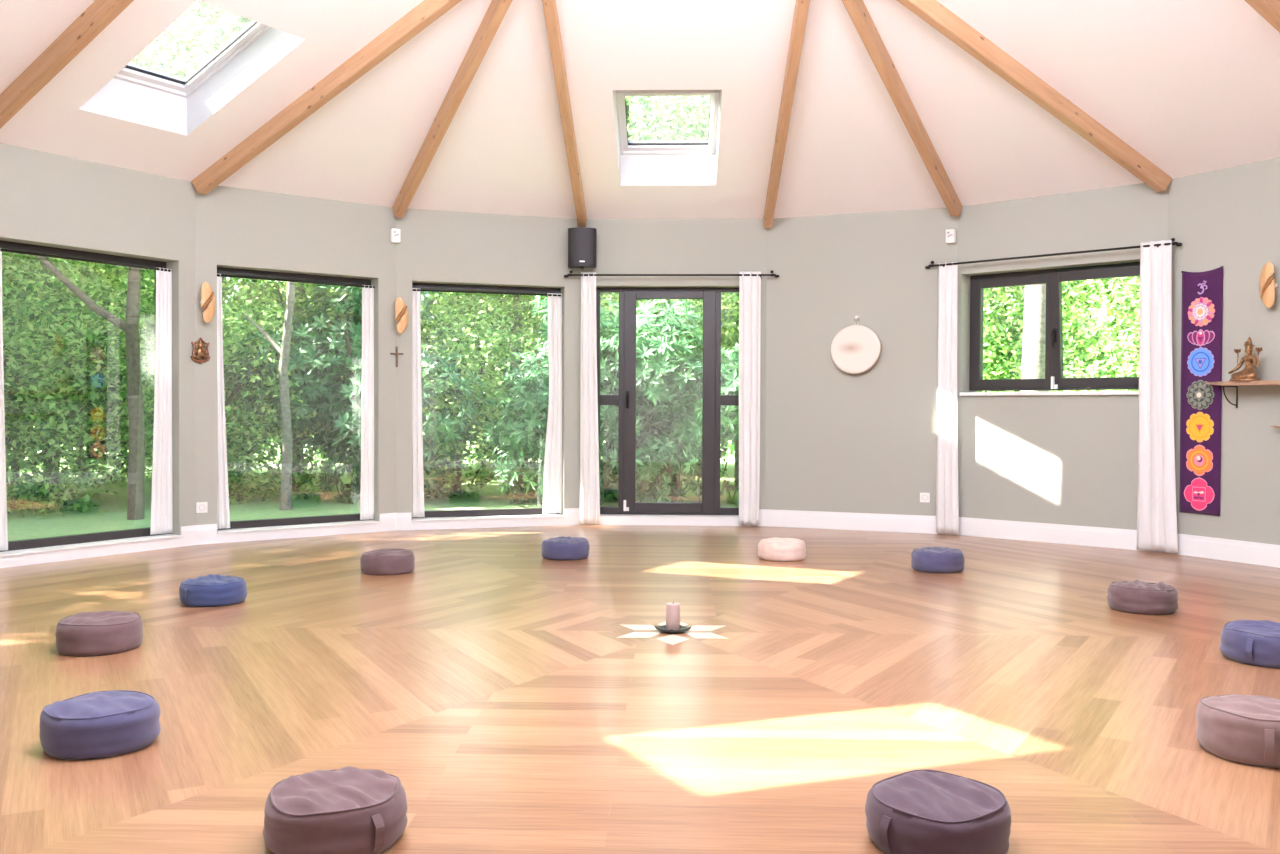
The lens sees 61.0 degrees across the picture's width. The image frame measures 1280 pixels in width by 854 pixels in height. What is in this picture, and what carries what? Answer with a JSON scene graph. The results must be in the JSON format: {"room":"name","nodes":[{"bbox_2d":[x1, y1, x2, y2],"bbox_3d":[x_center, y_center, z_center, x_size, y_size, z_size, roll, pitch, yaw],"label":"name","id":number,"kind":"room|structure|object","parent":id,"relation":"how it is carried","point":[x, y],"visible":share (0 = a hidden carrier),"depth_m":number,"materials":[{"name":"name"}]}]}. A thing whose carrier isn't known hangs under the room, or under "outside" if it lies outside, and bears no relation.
{"room":"yoga meditation studio","nodes":[
{"label":"yoga meditation studio","id":0,"kind":"room"},
{"bbox_2d":[0,143,195,534],"bbox_3d":[-3.943,-0.469,7.641,0.300,2.750,1.756,1,1,32],"label":"wall","id":1,"kind":"structure","parent":0,"point":[47,199],"depth_m":7.70,"materials":[{"name":"paint"}]},
{"bbox_2d":[0,240,182,556],"bbox_3d":[-3.898,-0.203,7.617,0.248,2.071,1.390,1,1,32],"label":"window","id":2,"kind":"structure","parent":1,"relation":"in","point":[58,543],"depth_m":7.96,"materials":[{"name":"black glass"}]},
{"bbox_2d":[0,249,170,271],"bbox_3d":[-3.885,-1.166,7.595,0.017,0.017,1.374,1,1,32],"label":"curtain rod","id":3,"kind":"object","parent":2,"relation":"attached to","point":[3,250],"visible":1,"depth_m":7.57,"materials":[{"name":"metal"}]},
{"bbox_2d":[0,248,7,550],"bbox_3d":[-4.205,-0.178,7.097,0.024,1.985,0.153,1,1,32],"label":"curtain","id":4,"kind":"object","parent":3,"relation":"hanging from","point":[3,492],"visible":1,"depth_m":7.14,"materials":[{"name":"white fabric"}]},
{"bbox_2d":[150,267,171,534],"bbox_3d":[-3.574,-0.193,8.114,0.026,1.985,0.184,1,1,32],"label":"curtain","id":5,"kind":"object","parent":3,"relation":"hanging from","point":[161,500],"visible":1,"depth_m":8.12,"materials":[{"name":"white fabric"}]},
{"bbox_2d":[0,525,196,567],"bbox_3d":[-3.814,0.833,7.579,0.016,0.150,1.650,1,1,32],"label":"baseboard","id":6,"kind":"structure","parent":1,"relation":"attached to","point":[189,533],"depth_m":7.63,"materials":[{"name":"white paint"}]},
{"bbox_2d":[195,186,395,524],"bbox_3d":[-2.825,-0.486,8.890,1.756,2.750,0.300,-1,1,-38],"label":"wall","id":7,"kind":"structure","parent":0,"point":[238,228],"depth_m":8.68,"materials":[{"name":"paint"}]},
{"bbox_2d":[191,337,209,363],"bbox_3d":[-3.338,-0.581,8.270,0.044,0.206,0.157,1,1,42],"label":"wall plaque","id":8,"kind":"object","parent":7,"relation":"attached to","point":[200,352],"visible":1,"depth_m":8.26,"materials":[{"name":"brown wood"}]},
{"bbox_2d":[200,282,214,322],"bbox_3d":[-3.285,-0.945,8.267,0.108,0.316,0.098,0,1,-27],"label":"wall lamp","id":9,"kind":"object","parent":7,"relation":"attached to","point":[206,290],"visible":1,"depth_m":8.23,"materials":[{"name":"brown wood"}]},
{"bbox_2d":[196,513,395,544],"bbox_3d":[-2.733,0.816,8.788,1.650,0.150,0.018,-1,1,-38],"label":"baseboard","id":10,"kind":"structure","parent":7,"relation":"attached to","point":[206,534],"depth_m":8.72,"materials":[{"name":"white paint"}]},
{"bbox_2d":[216,264,380,533],"bbox_3d":[-2.791,-0.220,8.854,1.345,2.071,0.248,-1,1,-38],"label":"window","id":11,"kind":"structure","parent":7,"relation":"in","point":[239,526],"depth_m":9.01,"materials":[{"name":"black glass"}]},
{"bbox_2d":[217,274,374,287],"bbox_3d":[-2.781,-1.183,8.829,1.329,0.017,0.019,-1,1,-38],"label":"curtain rod","id":12,"kind":"object","parent":11,"relation":"attached to","point":[233,276],"visible":0.87,"depth_m":8.80,"materials":[{"name":"metal"}]},
{"bbox_2d":[217,274,229,528],"bbox_3d":[-3.253,-0.198,8.472,0.119,1.985,0.021,-1,1,-38],"label":"curtain","id":13,"kind":"object","parent":12,"relation":"hanging from","point":[223,511],"visible":0.84,"depth_m":8.47,"materials":[{"name":"white fabric"}]},
{"bbox_2d":[360,285,373,519],"bbox_3d":[-2.311,-0.207,9.216,0.126,1.985,0.024,-1,1,-38],"label":"curtain","id":14,"kind":"object","parent":12,"relation":"hanging from","point":[367,391],"visible":1,"depth_m":9.22,"materials":[{"name":"white fabric"}]},
{"bbox_2d":[396,209,582,512],"bbox_3d":[-1.348,-0.494,9.683,1.756,2.750,0.300,0,1,-18],"label":"wall","id":15,"kind":"structure","parent":0,"point":[438,247],"depth_m":9.51,"materials":[{"name":"paint"}]},
{"bbox_2d":[395,297,408,333],"bbox_3d":[-2.025,-0.947,9.244,0.108,0.316,0.098,0,1,-7],"label":"wall lamp","id":16,"kind":"object","parent":15,"relation":"attached to","point":[401,326],"visible":1,"depth_m":9.21,"materials":[{"name":"brown wood"}]},
{"bbox_2d":[411,281,564,521],"bbox_3d":[-1.347,-0.225,9.631,1.358,2.066,0.248,0,1,-18],"label":"window","id":17,"kind":"structure","parent":15,"relation":"in","point":[511,513],"depth_m":9.70,"materials":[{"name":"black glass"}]},
{"bbox_2d":[413,289,560,295],"bbox_3d":[-1.340,-1.185,9.604,1.342,0.017,0.018,0,1,-18],"label":"curtain rod","id":18,"kind":"object","parent":17,"relation":"attached to","point":[413,289],"visible":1,"depth_m":9.59,"materials":[{"name":"metal"}]},
{"bbox_2d":[412,288,424,516],"bbox_3d":[-1.921,-0.209,9.427,0.108,1.985,0.022,0,1,-18],"label":"curtain","id":19,"kind":"object","parent":18,"relation":"hanging from","point":[417,436],"visible":1,"depth_m":9.43,"materials":[{"name":"white fabric"}]},
{"bbox_2d":[542,293,561,513],"bbox_3d":[-0.792,-0.211,9.798,0.179,1.985,0.025,0,1,-18],"label":"curtain","id":20,"kind":"object","parent":18,"relation":"hanging from","point":[552,482],"visible":1,"depth_m":9.81,"materials":[{"name":"white fabric"}]},
{"bbox_2d":[396,508,581,530],"bbox_3d":[-1.303,0.809,9.554,1.650,0.150,0.016,0,1,-18],"label":"baseboard","id":21,"kind":"structure","parent":15,"relation":"attached to","point":[572,515],"depth_m":9.53,"materials":[{"name":"white paint"}]},
{"bbox_2d":[568,227,596,270],"bbox_3d":[-0.511,-1.582,9.640,0.250,0.376,0.259,0,1,-2],"label":"loudspeaker","id":22,"kind":"object","parent":15,"relation":"attached to","point":[582,241],"visible":1,"depth_m":9.53,"materials":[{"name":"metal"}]},
{"bbox_2d":[571,229,592,264],"bbox_3d":[-0.507,-1.581,9.544,0.231,0.311,0.062,0,1,-2],"label":"grille","id":23,"kind":"object","parent":22,"relation":"attached to","point":[581,239],"depth_m":9.52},
{"bbox_2d":[0,525,1279,853],"bbox_3d":[0.154,0.981,4.106,9.535,0.003,11.471,0,1,0],"label":"floor","id":24,"kind":"structure","parent":0,"point":[519,700],"depth_m":4.11,"materials":[{"name":"brown wood"}]},
{"bbox_2d":[55,611,142,655],"bbox_3d":[-2.350,0.883,4.713,0.359,0.153,0.338,0,1,0],"label":"cushion","id":25,"kind":"object","parent":24,"relation":"on","point":[101,632],"visible":1,"depth_m":4.59,"materials":[{"name":"fabric"}]},
{"bbox_2d":[39,690,160,759],"bbox_3d":[-1.675,0.913,3.376,0.344,0.143,0.339,0,1,-11],"label":"cushion","id":26,"kind":"object","parent":24,"relation":"on","point":[101,724],"visible":1,"depth_m":3.26,"materials":[{"name":"blue fabric"}]},
{"bbox_2d":[179,574,246,606],"bbox_3d":[-2.293,0.870,5.845,0.342,0.141,0.339,0,1,0],"label":"cushion","id":27,"kind":"object","parent":24,"relation":"on","point":[211,590],"visible":1,"depth_m":5.72,"materials":[{"name":"blue fabric"}]},
{"bbox_2d":[263,766,407,853],"bbox_3d":[-0.739,0.928,2.642,0.342,0.143,0.343,0,1,0],"label":"cushion","id":28,"kind":"object","parent":24,"relation":"on","point":[349,809],"visible":1,"depth_m":2.53,"materials":[{"name":"fabric"}]},
{"bbox_2d":[360,548,414,574],"bbox_3d":[-1.613,0.854,6.943,0.342,0.141,0.338,0,1,0],"label":"cushion","id":29,"kind":"object","parent":24,"relation":"on","point":[386,561],"visible":1,"depth_m":6.82,"materials":[{"name":"fabric"}]},
{"bbox_2d":[541,536,589,559],"bbox_3d":[-0.524,0.845,7.653,0.342,0.144,0.354,0,1,0],"label":"cushion","id":30,"kind":"object","parent":24,"relation":"on","point":[558,548],"visible":1,"depth_m":7.51,"materials":[{"name":"blue fabric"}]},
{"bbox_2d":[654,625,690,632],"bbox_3d":[0.154,0.949,5.120,0.132,0.028,0.132,-1,1,-38],"label":"dish","id":31,"kind":"object","parent":24,"relation":"on","point":[663,627],"visible":0.78,"depth_m":5.10,"materials":[{"name":"metal"}]},
{"bbox_2d":[666,601,679,629],"bbox_3d":[0.155,0.887,5.119,0.066,0.132,0.066,0,1,0],"label":"pillar candle","id":32,"kind":"object","parent":31,"relation":"on","point":[672,608],"visible":0.97,"depth_m":5.09,"materials":[{"name":"wax"}]},
{"bbox_2d":[757,537,805,560],"bbox_3d":[0.996,0.851,7.643,0.341,0.143,0.358,0,1,0],"label":"cushion","id":33,"kind":"object","parent":24,"relation":"on","point":[770,549],"visible":1,"depth_m":7.50,"materials":[{"name":"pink fabric"}]},
{"bbox_2d":[865,769,1010,853],"bbox_3d":[0.713,0.935,2.629,0.352,0.141,0.340,0,1,-23],"label":"cushion","id":34,"kind":"object","parent":24,"relation":"on","point":[924,811],"visible":1,"depth_m":2.53,"materials":[{"name":"purple fabric"}]},
{"bbox_2d":[911,547,964,572],"bbox_3d":[1.949,0.862,7.112,0.338,0.147,0.338,0,1,0],"label":"cushion","id":35,"kind":"object","parent":24,"relation":"on","point":[925,559],"visible":1,"depth_m":6.99,"materials":[{"name":"blue fabric"}]},
{"bbox_2d":[1107,579,1177,614],"bbox_3d":[2.649,0.886,5.724,0.346,0.151,0.341,0,1,0],"label":"cushion","id":36,"kind":"object","parent":24,"relation":"on","point":[1137,596],"visible":1,"depth_m":5.61,"materials":[{"name":"fabric"}]},
{"bbox_2d":[1196,694,1279,767],"bbox_3d":[1.896,0.917,3.333,0.339,0.163,0.345,0,1,0],"label":"cushion","id":37,"kind":"object","parent":24,"relation":"on","point":[1238,728],"visible":1,"depth_m":3.24,"materials":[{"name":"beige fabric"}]},
{"bbox_2d":[1220,619,1279,667],"bbox_3d":[2.636,0.902,4.577,0.345,0.156,0.346,0,1,0],"label":"cushion","id":38,"kind":"object","parent":24,"relation":"on","point":[1250,642],"visible":1,"depth_m":4.49,"materials":[{"name":"blue fabric"}]},
{"bbox_2d":[0,0,1279,218],"bbox_3d":[0.168,-2.540,5.359,10.994,2.072,10.291,0,1,0],"label":"ceiling","id":39,"kind":"structure","parent":0,"point":[1192,87],"depth_m":7.63,"materials":[{"name":"paint"}]},
{"bbox_2d":[0,0,133,128],"bbox_3d":[-2.844,-2.390,5.961,3.288,1.343,0.072,1,1,32],"label":"roof beam","id":40,"kind":"structure","parent":39,"relation":"attached to","point":[100,13],"depth_m":6.25,"materials":[{"name":"brown wood"}]},
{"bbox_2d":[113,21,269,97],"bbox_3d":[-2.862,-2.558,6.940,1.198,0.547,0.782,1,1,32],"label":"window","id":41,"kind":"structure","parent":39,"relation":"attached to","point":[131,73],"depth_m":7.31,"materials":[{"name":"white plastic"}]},
{"bbox_2d":[191,0,461,193],"bbox_3d":[-1.975,-2.410,7.362,3.288,1.343,0.072,1,1,32],"label":"roof beam","id":42,"kind":"structure","parent":39,"relation":"attached to","point":[424,14],"depth_m":7.44,"materials":[{"name":"brown wood"}]},
{"bbox_2d":[392,0,512,216],"bbox_3d":[-1.334,-2.418,7.864,0.072,1.341,3.140,0,1,-28],"label":"roof beam","id":43,"kind":"structure","parent":39,"relation":"attached to","point":[496,11],"depth_m":7.87,"materials":[{"name":"brown wood"}]},
{"bbox_2d":[542,0,586,226],"bbox_3d":[-0.562,-2.418,8.120,0.072,1.343,3.288,0,1,2],"label":"roof beam","id":44,"kind":"structure","parent":39,"relation":"attached to","point":[549,6],"depth_m":8.03,"materials":[{"name":"brown wood"}]},
{"bbox_2d":[616,90,719,154],"bbox_3d":[0.226,-2.498,8.837,0.808,0.387,0.778,0,1,2],"label":"window","id":45,"kind":"structure","parent":39,"relation":"attached to","point":[675,147],"depth_m":9.05,"materials":[{"name":"white plastic"}]},
{"bbox_2d":[763,0,809,227],"bbox_3d":[1.087,-2.411,8.068,0.072,1.343,3.288,0,1,2],"label":"roof beam","id":46,"kind":"structure","parent":39,"relation":"attached to","point":[801,6],"depth_m":8.00,"materials":[{"name":"brown wood"}]},
{"bbox_2d":[842,0,961,215],"bbox_3d":[1.842,-2.404,7.764,0.072,1.341,3.140,1,1,32],"label":"roof beam","id":47,"kind":"structure","parent":39,"relation":"attached to","point":[857,10],"depth_m":7.78,"materials":[{"name":"brown wood"}]},
{"bbox_2d":[897,0,1171,191],"bbox_3d":[2.449,-2.392,7.223,3.288,1.343,0.072,0,1,-28],"label":"roof beam","id":48,"kind":"structure","parent":39,"relation":"attached to","point":[932,12],"depth_m":7.31,"materials":[{"name":"brown wood"}]},
{"bbox_2d":[1245,0,1279,32],"bbox_3d":[3.228,-2.364,5.770,3.288,1.343,0.072,0,1,-28],"label":"roof beam","id":49,"kind":"structure","parent":39,"relation":"attached to","point":[1269,10],"depth_m":5.83,"materials":[{"name":"brown wood"}]},
{"bbox_2d":[583,219,766,508],"bbox_3d":[0.312,-0.491,9.922,1.756,2.750,0.300,0,1,2],"label":"wall","id":50,"kind":"structure","parent":0,"point":[624,246],"depth_m":9.75,"materials":[{"name":"paint"}]},
{"bbox_2d":[596,287,738,517],"bbox_3d":[0.279,-0.230,9.874,1.470,2.081,0.235,0,1,2],"label":"door","id":51,"kind":"structure","parent":50,"relation":"in","point":[712,399],"depth_m":9.91,"materials":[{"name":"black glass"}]},
{"bbox_2d":[564,270,778,278],"bbox_3d":[0.279,-1.355,9.697,1.918,0.074,0.122,0,1,2],"label":"curtain rod","id":52,"kind":"object","parent":50,"relation":"attached to","point":[570,271],"visible":0.88,"depth_m":9.65,"materials":[{"name":"metal"}]},
{"bbox_2d":[580,272,599,523],"bbox_3d":[-0.443,-0.255,9.692,0.185,2.244,0.028,0,1,2],"label":"curtain","id":53,"kind":"object","parent":52,"relation":"hanging from","point":[589,440],"visible":1,"depth_m":9.70,"materials":[{"name":"white fabric"}]},
{"bbox_2d":[739,271,760,524],"bbox_3d":[0.971,-0.252,9.647,0.192,2.250,0.030,0,1,2],"label":"curtain","id":54,"kind":"object","parent":52,"relation":"hanging from","point":[749,286],"visible":1,"depth_m":9.65,"materials":[{"name":"white fabric"}]},
{"bbox_2d":[582,509,764,525],"bbox_3d":[0.302,0.811,9.786,1.650,0.150,0.016,0,1,2],"label":"baseboard","id":55,"kind":"structure","parent":50,"relation":"attached to","point":[673,521],"depth_m":9.78,"materials":[{"name":"white paint"}]},
{"bbox_2d":[765,208,957,515],"bbox_3d":[1.953,-0.479,9.579,1.755,2.750,0.300,1,1,22],"label":"wall","id":56,"kind":"structure","parent":0,"point":[837,440],"depth_m":9.45,"materials":[{"name":"paint"}]},
{"bbox_2d":[765,509,954,534],"bbox_3d":[1.889,0.823,9.454,1.650,0.150,0.017,1,1,22],"label":"baseboard","id":57,"kind":"structure","parent":56,"relation":"attached to","point":[774,518],"depth_m":9.46,"materials":[{"name":"white paint"}]},
{"bbox_2d":[957,183,1168,529],"bbox_3d":[3.378,-0.459,8.695,1.755,2.750,0.300,1,1,42],"label":"wall","id":58,"kind":"structure","parent":0,"point":[1050,459],"depth_m":8.60,"materials":[{"name":"paint"}]},
{"bbox_2d":[960,262,1139,395],"bbox_3d":[3.311,-0.761,8.674,1.490,1.017,0.255,1,1,42],"label":"window","id":59,"kind":"structure","parent":58,"relation":"in","point":[1053,279],"depth_m":8.75,"materials":[{"name":"black metal"}]},
{"bbox_2d":[925,238,1182,268],"bbox_3d":[3.196,-1.350,8.559,2.023,0.074,0.128,1,1,42],"label":"curtain rod","id":60,"kind":"object","parent":58,"relation":"attached to","point":[1172,239],"visible":0.8,"depth_m":8.47,"materials":[{"name":"metal"}]},
{"bbox_2d":[936,262,958,533],"bbox_3d":[2.571,-0.240,9.074,0.206,2.257,0.029,1,1,42],"label":"curtain","id":61,"kind":"object","parent":60,"relation":"hanging from","point":[947,511],"visible":1,"depth_m":9.08,"materials":[{"name":"white fabric"}]},
{"bbox_2d":[1137,240,1177,552],"bbox_3d":[3.800,-0.224,7.960,0.285,2.272,0.042,1,1,42],"label":"curtain","id":62,"kind":"object","parent":60,"relation":"hanging from","point":[1156,488],"visible":1,"depth_m":7.98,"materials":[{"name":"white fabric"}]},
{"bbox_2d":[955,517,1161,551],"bbox_3d":[3.268,0.842,8.599,1.650,0.150,0.018,1,1,42],"label":"baseboard","id":63,"kind":"structure","parent":58,"relation":"attached to","point":[990,528],"depth_m":8.61,"materials":[{"name":"white paint"}]},
{"bbox_2d":[1168,157,1279,544],"bbox_3d":[4.415,-0.433,7.378,0.300,2.750,1.756,0,1,-28],"label":"wall","id":64,"kind":"structure","parent":0,"point":[1229,218],"depth_m":7.53,"materials":[{"name":"paint"}]},
{"bbox_2d":[1179,266,1222,515],"bbox_3d":[4.008,-0.255,7.781,0.023,1.759,0.318,0,1,-28],"label":"banner","id":65,"kind":"object","parent":64,"relation":"attached to","point":[1202,292],"visible":1,"depth_m":7.77,"materials":[{"name":"purple fabric"}]},
{"bbox_2d":[1164,534,1279,567],"bbox_3d":[4.271,0.867,7.325,0.016,0.150,1.650,0,1,-28],"label":"baseboard","id":66,"kind":"structure","parent":64,"relation":"attached to","point":[1263,554],"depth_m":7.59,"materials":[{"name":"white paint"}]},
{"bbox_2d":[1206,380,1279,407],"bbox_3d":[4.242,-0.216,7.169,0.202,0.183,1.140,0,1,-28],"label":"wall shelf","id":67,"kind":"object","parent":64,"relation":"attached to","point":[1236,384],"visible":1,"depth_m":7.39,"materials":[{"name":"brown wood"}]},
{"bbox_2d":[1228,337,1261,380],"bbox_3d":[4.093,-0.460,7.356,0.168,0.300,0.229,0,1,-14],"label":"seated statue","id":68,"kind":"object","parent":67,"relation":"on","point":[1248,373],"visible":1,"depth_m":7.34,"materials":[{"name":"brown metal"}]},
{"bbox_2d":[1260,262,1277,308],"bbox_3d":[4.220,-0.951,7.309,0.106,0.316,0.102,1,1,42],"label":"wall lamp","id":69,"kind":"object","parent":64,"relation":"attached to","point":[1267,293],"visible":1,"depth_m":7.28,"materials":[{"name":"brown wood"}]},
{"bbox_3d":[1.879,-0.944,9.415,0.044,0.044,0.045,1,1,22],"label":"wall hook","id":70,"kind":"object","parent":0,"visible":0},
{"bbox_2d":[830,320,880,373],"bbox_3d":[1.866,-0.698,9.406,0.436,0.478,0.078,1,1,26],"label":"drum","id":71,"kind":"object","parent":70,"relation":"hanging from","point":[855,349],"visible":1,"depth_m":9.38,"materials":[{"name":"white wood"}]},
{"label":"outside","id":72,"kind":"structure","parent":0,"visible":0},
{"bbox_2d":[7,441,738,540],"bbox_3d":[0.154,1.084,5.122,68.000,0.001,68.000,0,1,0],"label":"lawn","id":73,"kind":"structure","parent":72,"point":[74,522],"depth_m":13.08,"materials":[{"name":"green plant"}]},
{"bbox_2d":[2,251,67,459],"bbox_3d":[-8.702,-2.277,12.726,3.436,6.784,4.034,0,1,-21],"label":"tree","id":74,"kind":"object","parent":73,"relation":"on","point":[6,259],"visible":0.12,"depth_m":13.11,"materials":[{"name":"green plant"}]},
{"bbox_2d":[2,264,153,484],"bbox_3d":[-8.634,-0.596,16.868,3.786,3.788,3.012,0,1,-5],"label":"shrub","id":75,"kind":"object","parent":73,"relation":"on","point":[123,475],"visible":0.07,"depth_m":16.64,"materials":[{"name":"green plant"}]},
{"bbox_2d":[2,259,154,518],"bbox_3d":[-6.954,-0.313,12.422,2.861,3.259,3.596,1,1,19],"label":"tree","id":76,"kind":"object","parent":73,"relation":"on","point":[92,418],"visible":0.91,"depth_m":12.07,"materials":[{"name":"green plant"}]},
{"bbox_2d":[2,59,154,496],"bbox_3d":[-7.684,-2.184,14.063,3.893,6.546,3.316,0,1,5],"label":"tree","id":77,"kind":"object","parent":73,"relation":"on","point":[123,274],"visible":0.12,"depth_m":13.38,"materials":[{"name":"green plant"}]},
{"bbox_2d":[34,15,220,519],"bbox_3d":[-5.431,-1.601,11.369,2.862,5.520,2.082,0,1,16],"label":"tree","id":78,"kind":"object","parent":73,"relation":"on","point":[136,457],"visible":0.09,"depth_m":11.24,"materials":[{"name":"brown plant"}]},
{"bbox_2d":[12,2,344,438],"bbox_3d":[-6.424,-2.438,14.928,4.219,7.076,4.122,1,1,33],"label":"tree","id":79,"kind":"object","parent":73,"relation":"on","point":[110,295],"visible":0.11,"depth_m":14.23,"materials":[{"name":"green plant"}]},
{"bbox_2d":[54,0,356,469],"bbox_3d":[-7.645,-4.229,20.055,6.299,10.485,5.250,0,1,-35],"label":"tree","id":80,"kind":"object","parent":73,"relation":"on","point":[234,26],"visible":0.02,"depth_m":19.01,"materials":[{"name":"green plant"}]},
{"bbox_2d":[101,281,340,504],"bbox_3d":[-5.304,-0.267,13.854,2.715,3.093,3.412,-1,1,-43],"label":"shrub","id":81,"kind":"object","parent":73,"relation":"on","point":[233,432],"visible":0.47,"depth_m":13.49,"materials":[{"name":"green plant"}]},
{"bbox_2d":[145,280,316,478],"bbox_3d":[-6.596,-0.598,17.423,2.666,3.788,3.351,-1,1,-40],"label":"shrub","id":82,"kind":"object","parent":73,"relation":"on","point":[270,286],"visible":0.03,"depth_m":17.33,"materials":[{"name":"green plant"}]},
{"bbox_2d":[242,282,294,509],"bbox_3d":[-4.064,-1.510,12.389,2.165,5.315,1.988,0,1,-18],"label":"tree","id":83,"kind":"object","parent":73,"relation":"on","point":[287,443],"visible":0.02,"depth_m":12.36,"materials":[{"name":"grey plant"}]},
{"bbox_2d":[222,277,361,490],"bbox_3d":[-4.742,-2.175,15.243,3.871,6.510,3.297,0,1,-21],"label":"tree","id":84,"kind":"object","parent":73,"relation":"on","point":[299,305],"visible":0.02,"depth_m":14.90,"materials":[{"name":"green plant"}]},
{"bbox_2d":[224,284,496,503],"bbox_3d":[-3.418,-0.507,14.028,3.581,3.356,2.724,1,1,25],"label":"tree","id":85,"kind":"object","parent":73,"relation":"on","point":[338,407],"visible":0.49,"depth_m":13.42,"materials":[{"name":"green plant"}]},
{"bbox_2d":[276,283,514,413],"bbox_3d":[-3.340,-2.164,16.046,3.774,6.479,3.863,0,1,15],"label":"tree","id":86,"kind":"object","parent":73,"relation":"on","point":[444,296],"visible":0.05,"depth_m":15.41,"materials":[{"name":"green plant"}]},
{"bbox_2d":[341,299,547,500],"bbox_3d":[-2.468,-0.219,14.255,3.284,2.976,2.613,1,1,26],"label":"shrub","id":87,"kind":"object","parent":73,"relation":"on","point":[457,479],"visible":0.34,"depth_m":13.91,"materials":[{"name":"green plant"}]},
{"bbox_2d":[426,296,547,474],"bbox_3d":[-2.512,-0.617,19.442,3.834,3.788,3.051,0,1,-30],"label":"shrub","id":88,"kind":"object","parent":73,"relation":"on","point":[487,467],"visible":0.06,"depth_m":19.06,"materials":[{"name":"green plant"}]},
{"bbox_2d":[421,291,641,483],"bbox_3d":[-1.921,-2.422,16.659,3.548,7.006,4.166,1,1,24],"label":"tree","id":89,"kind":"object","parent":73,"relation":"on","point":[518,315],"visible":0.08,"depth_m":16.30,"materials":[{"name":"green plant"}]},
{"bbox_2d":[482,296,662,505],"bbox_3d":[-0.744,-0.337,13.491,2.438,3.003,3.204,0,1,4],"label":"shrub","id":90,"kind":"object","parent":73,"relation":"on","point":[535,393],"visible":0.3,"depth_m":12.70,"materials":[{"name":"green plant"}]},
{"bbox_2d":[20,271,1128,459],"bbox_3d":[-4.050,-2.109,15.842,49.523,7.597,27.093,0,1,-22],"label":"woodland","id":91,"kind":"object","parent":73,"relation":"on","point":[731,445],"visible":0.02,"depth_m":25.89,"materials":[{"name":"green plant"}]},
{"bbox_2d":[441,96,709,458],"bbox_3d":[-0.961,-3.895,20.628,5.901,9.823,4.918,0,1,-30],"label":"tree","id":92,"kind":"object","parent":73,"relation":"on","point":[685,97],"visible":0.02,"depth_m":20.20,"materials":[{"name":"green plant"}]},
{"bbox_2d":[485,96,738,422],"bbox_3d":[-0.063,-2.484,16.178,4.182,7.180,4.281,0,1,-26],"label":"tree","id":93,"kind":"object","parent":73,"relation":"on","point":[629,106],"visible":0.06,"depth_m":15.90,"materials":[{"name":"green plant"}]},
{"bbox_2d":[600,299,738,502],"bbox_3d":[0.294,-0.266,13.425,2.310,2.846,3.036,0,1,-10],"label":"shrub","id":94,"kind":"object","parent":73,"relation":"on","point":[670,378],"visible":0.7,"depth_m":12.62,"materials":[{"name":"green plant"}]},
{"bbox_2d":[631,96,735,350],"bbox_3d":[2.241,-4.004,21.416,6.035,10.046,5.030,1,1,22],"label":"tree","id":95,"kind":"object","parent":73,"relation":"on","point":[670,100],"visible":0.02,"depth_m":21.05,"materials":[{"name":"green plant"}]},
{"bbox_2d":[637,96,738,485],"bbox_3d":[1.427,-2.157,16.427,3.779,6.488,3.868,0,1,-14],"label":"tree","id":96,"kind":"object","parent":73,"relation":"on","point":[704,122],"visible":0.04,"depth_m":16.00,"materials":[{"name":"green plant"}]},
{"bbox_2d":[697,342,738,501],"bbox_3d":[1.993,-0.349,13.588,2.476,3.050,3.254,0,1,-20],"label":"shrub","id":97,"kind":"object","parent":73,"relation":"on","point":[735,349],"visible":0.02,"depth_m":13.37,"materials":[{"name":"green plant"}]},
{"bbox_2d":[722,290,1022,377],"bbox_3d":[3.330,-2.392,15.258,4.181,7.032,3.562,-1,1,-37],"label":"tree","id":98,"kind":"object","parent":73,"relation":"on","point":[996,321],"visible":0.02,"depth_m":14.92,"materials":[{"name":"green plant"}]},
{"bbox_2d":[977,287,1082,391],"bbox_3d":[4.079,-0.327,14.421,3.658,3.316,2.911,0,1,-31],"label":"shrub","id":99,"kind":"object","parent":73,"relation":"on","point":[987,359],"visible":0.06,"depth_m":13.83,"materials":[{"name":"green plant"}]},
{"bbox_2d":[1021,284,1048,391],"bbox_3d":[3.953,-2.399,10.861,0.350,7.204,0.340,0,1,0],"label":"tree","id":100,"kind":"object","parent":73,"relation":"on","point":[1034,325],"visible":0.13,"depth_m":10.78,"materials":[{"name":"grey plant"}]},
{"bbox_2d":[983,276,1139,391],"bbox_3d":[5.241,-2.225,15.078,4.002,6.711,3.909,1,1,36],"label":"tree","id":101,"kind":"object","parent":73,"relation":"on","point":[1018,292],"visible":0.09,"depth_m":14.24,"materials":[{"name":"green plant"}]},
{"bbox_2d":[1009,276,1139,376],"bbox_3d":[9.581,-4.268,18.914,5.378,10.740,6.452,0,1,-8],"label":"tree","id":102,"kind":"object","parent":73,"relation":"on","point":[1109,279],"visible":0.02,"depth_m":19.25,"materials":[{"name":"green plant"}]},
{"bbox_2d":[1014,276,1139,390],"bbox_3d":[6.925,-2.264,13.631,4.072,6.849,3.469,0,1,8],"label":"tree","id":103,"kind":"object","parent":73,"relation":"on","point":[1065,328],"visible":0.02,"depth_m":13.97,"materials":[{"name":"green plant"}]},
{"bbox_2d":[1062,276,1139,391],"bbox_3d":[6.359,-0.274,12.745,2.873,3.273,3.612,1,1,19],"label":"shrub","id":104,"kind":"object","parent":73,"relation":"on","point":[1127,338],"visible":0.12,"depth_m":12.90,"materials":[{"name":"green plant"}]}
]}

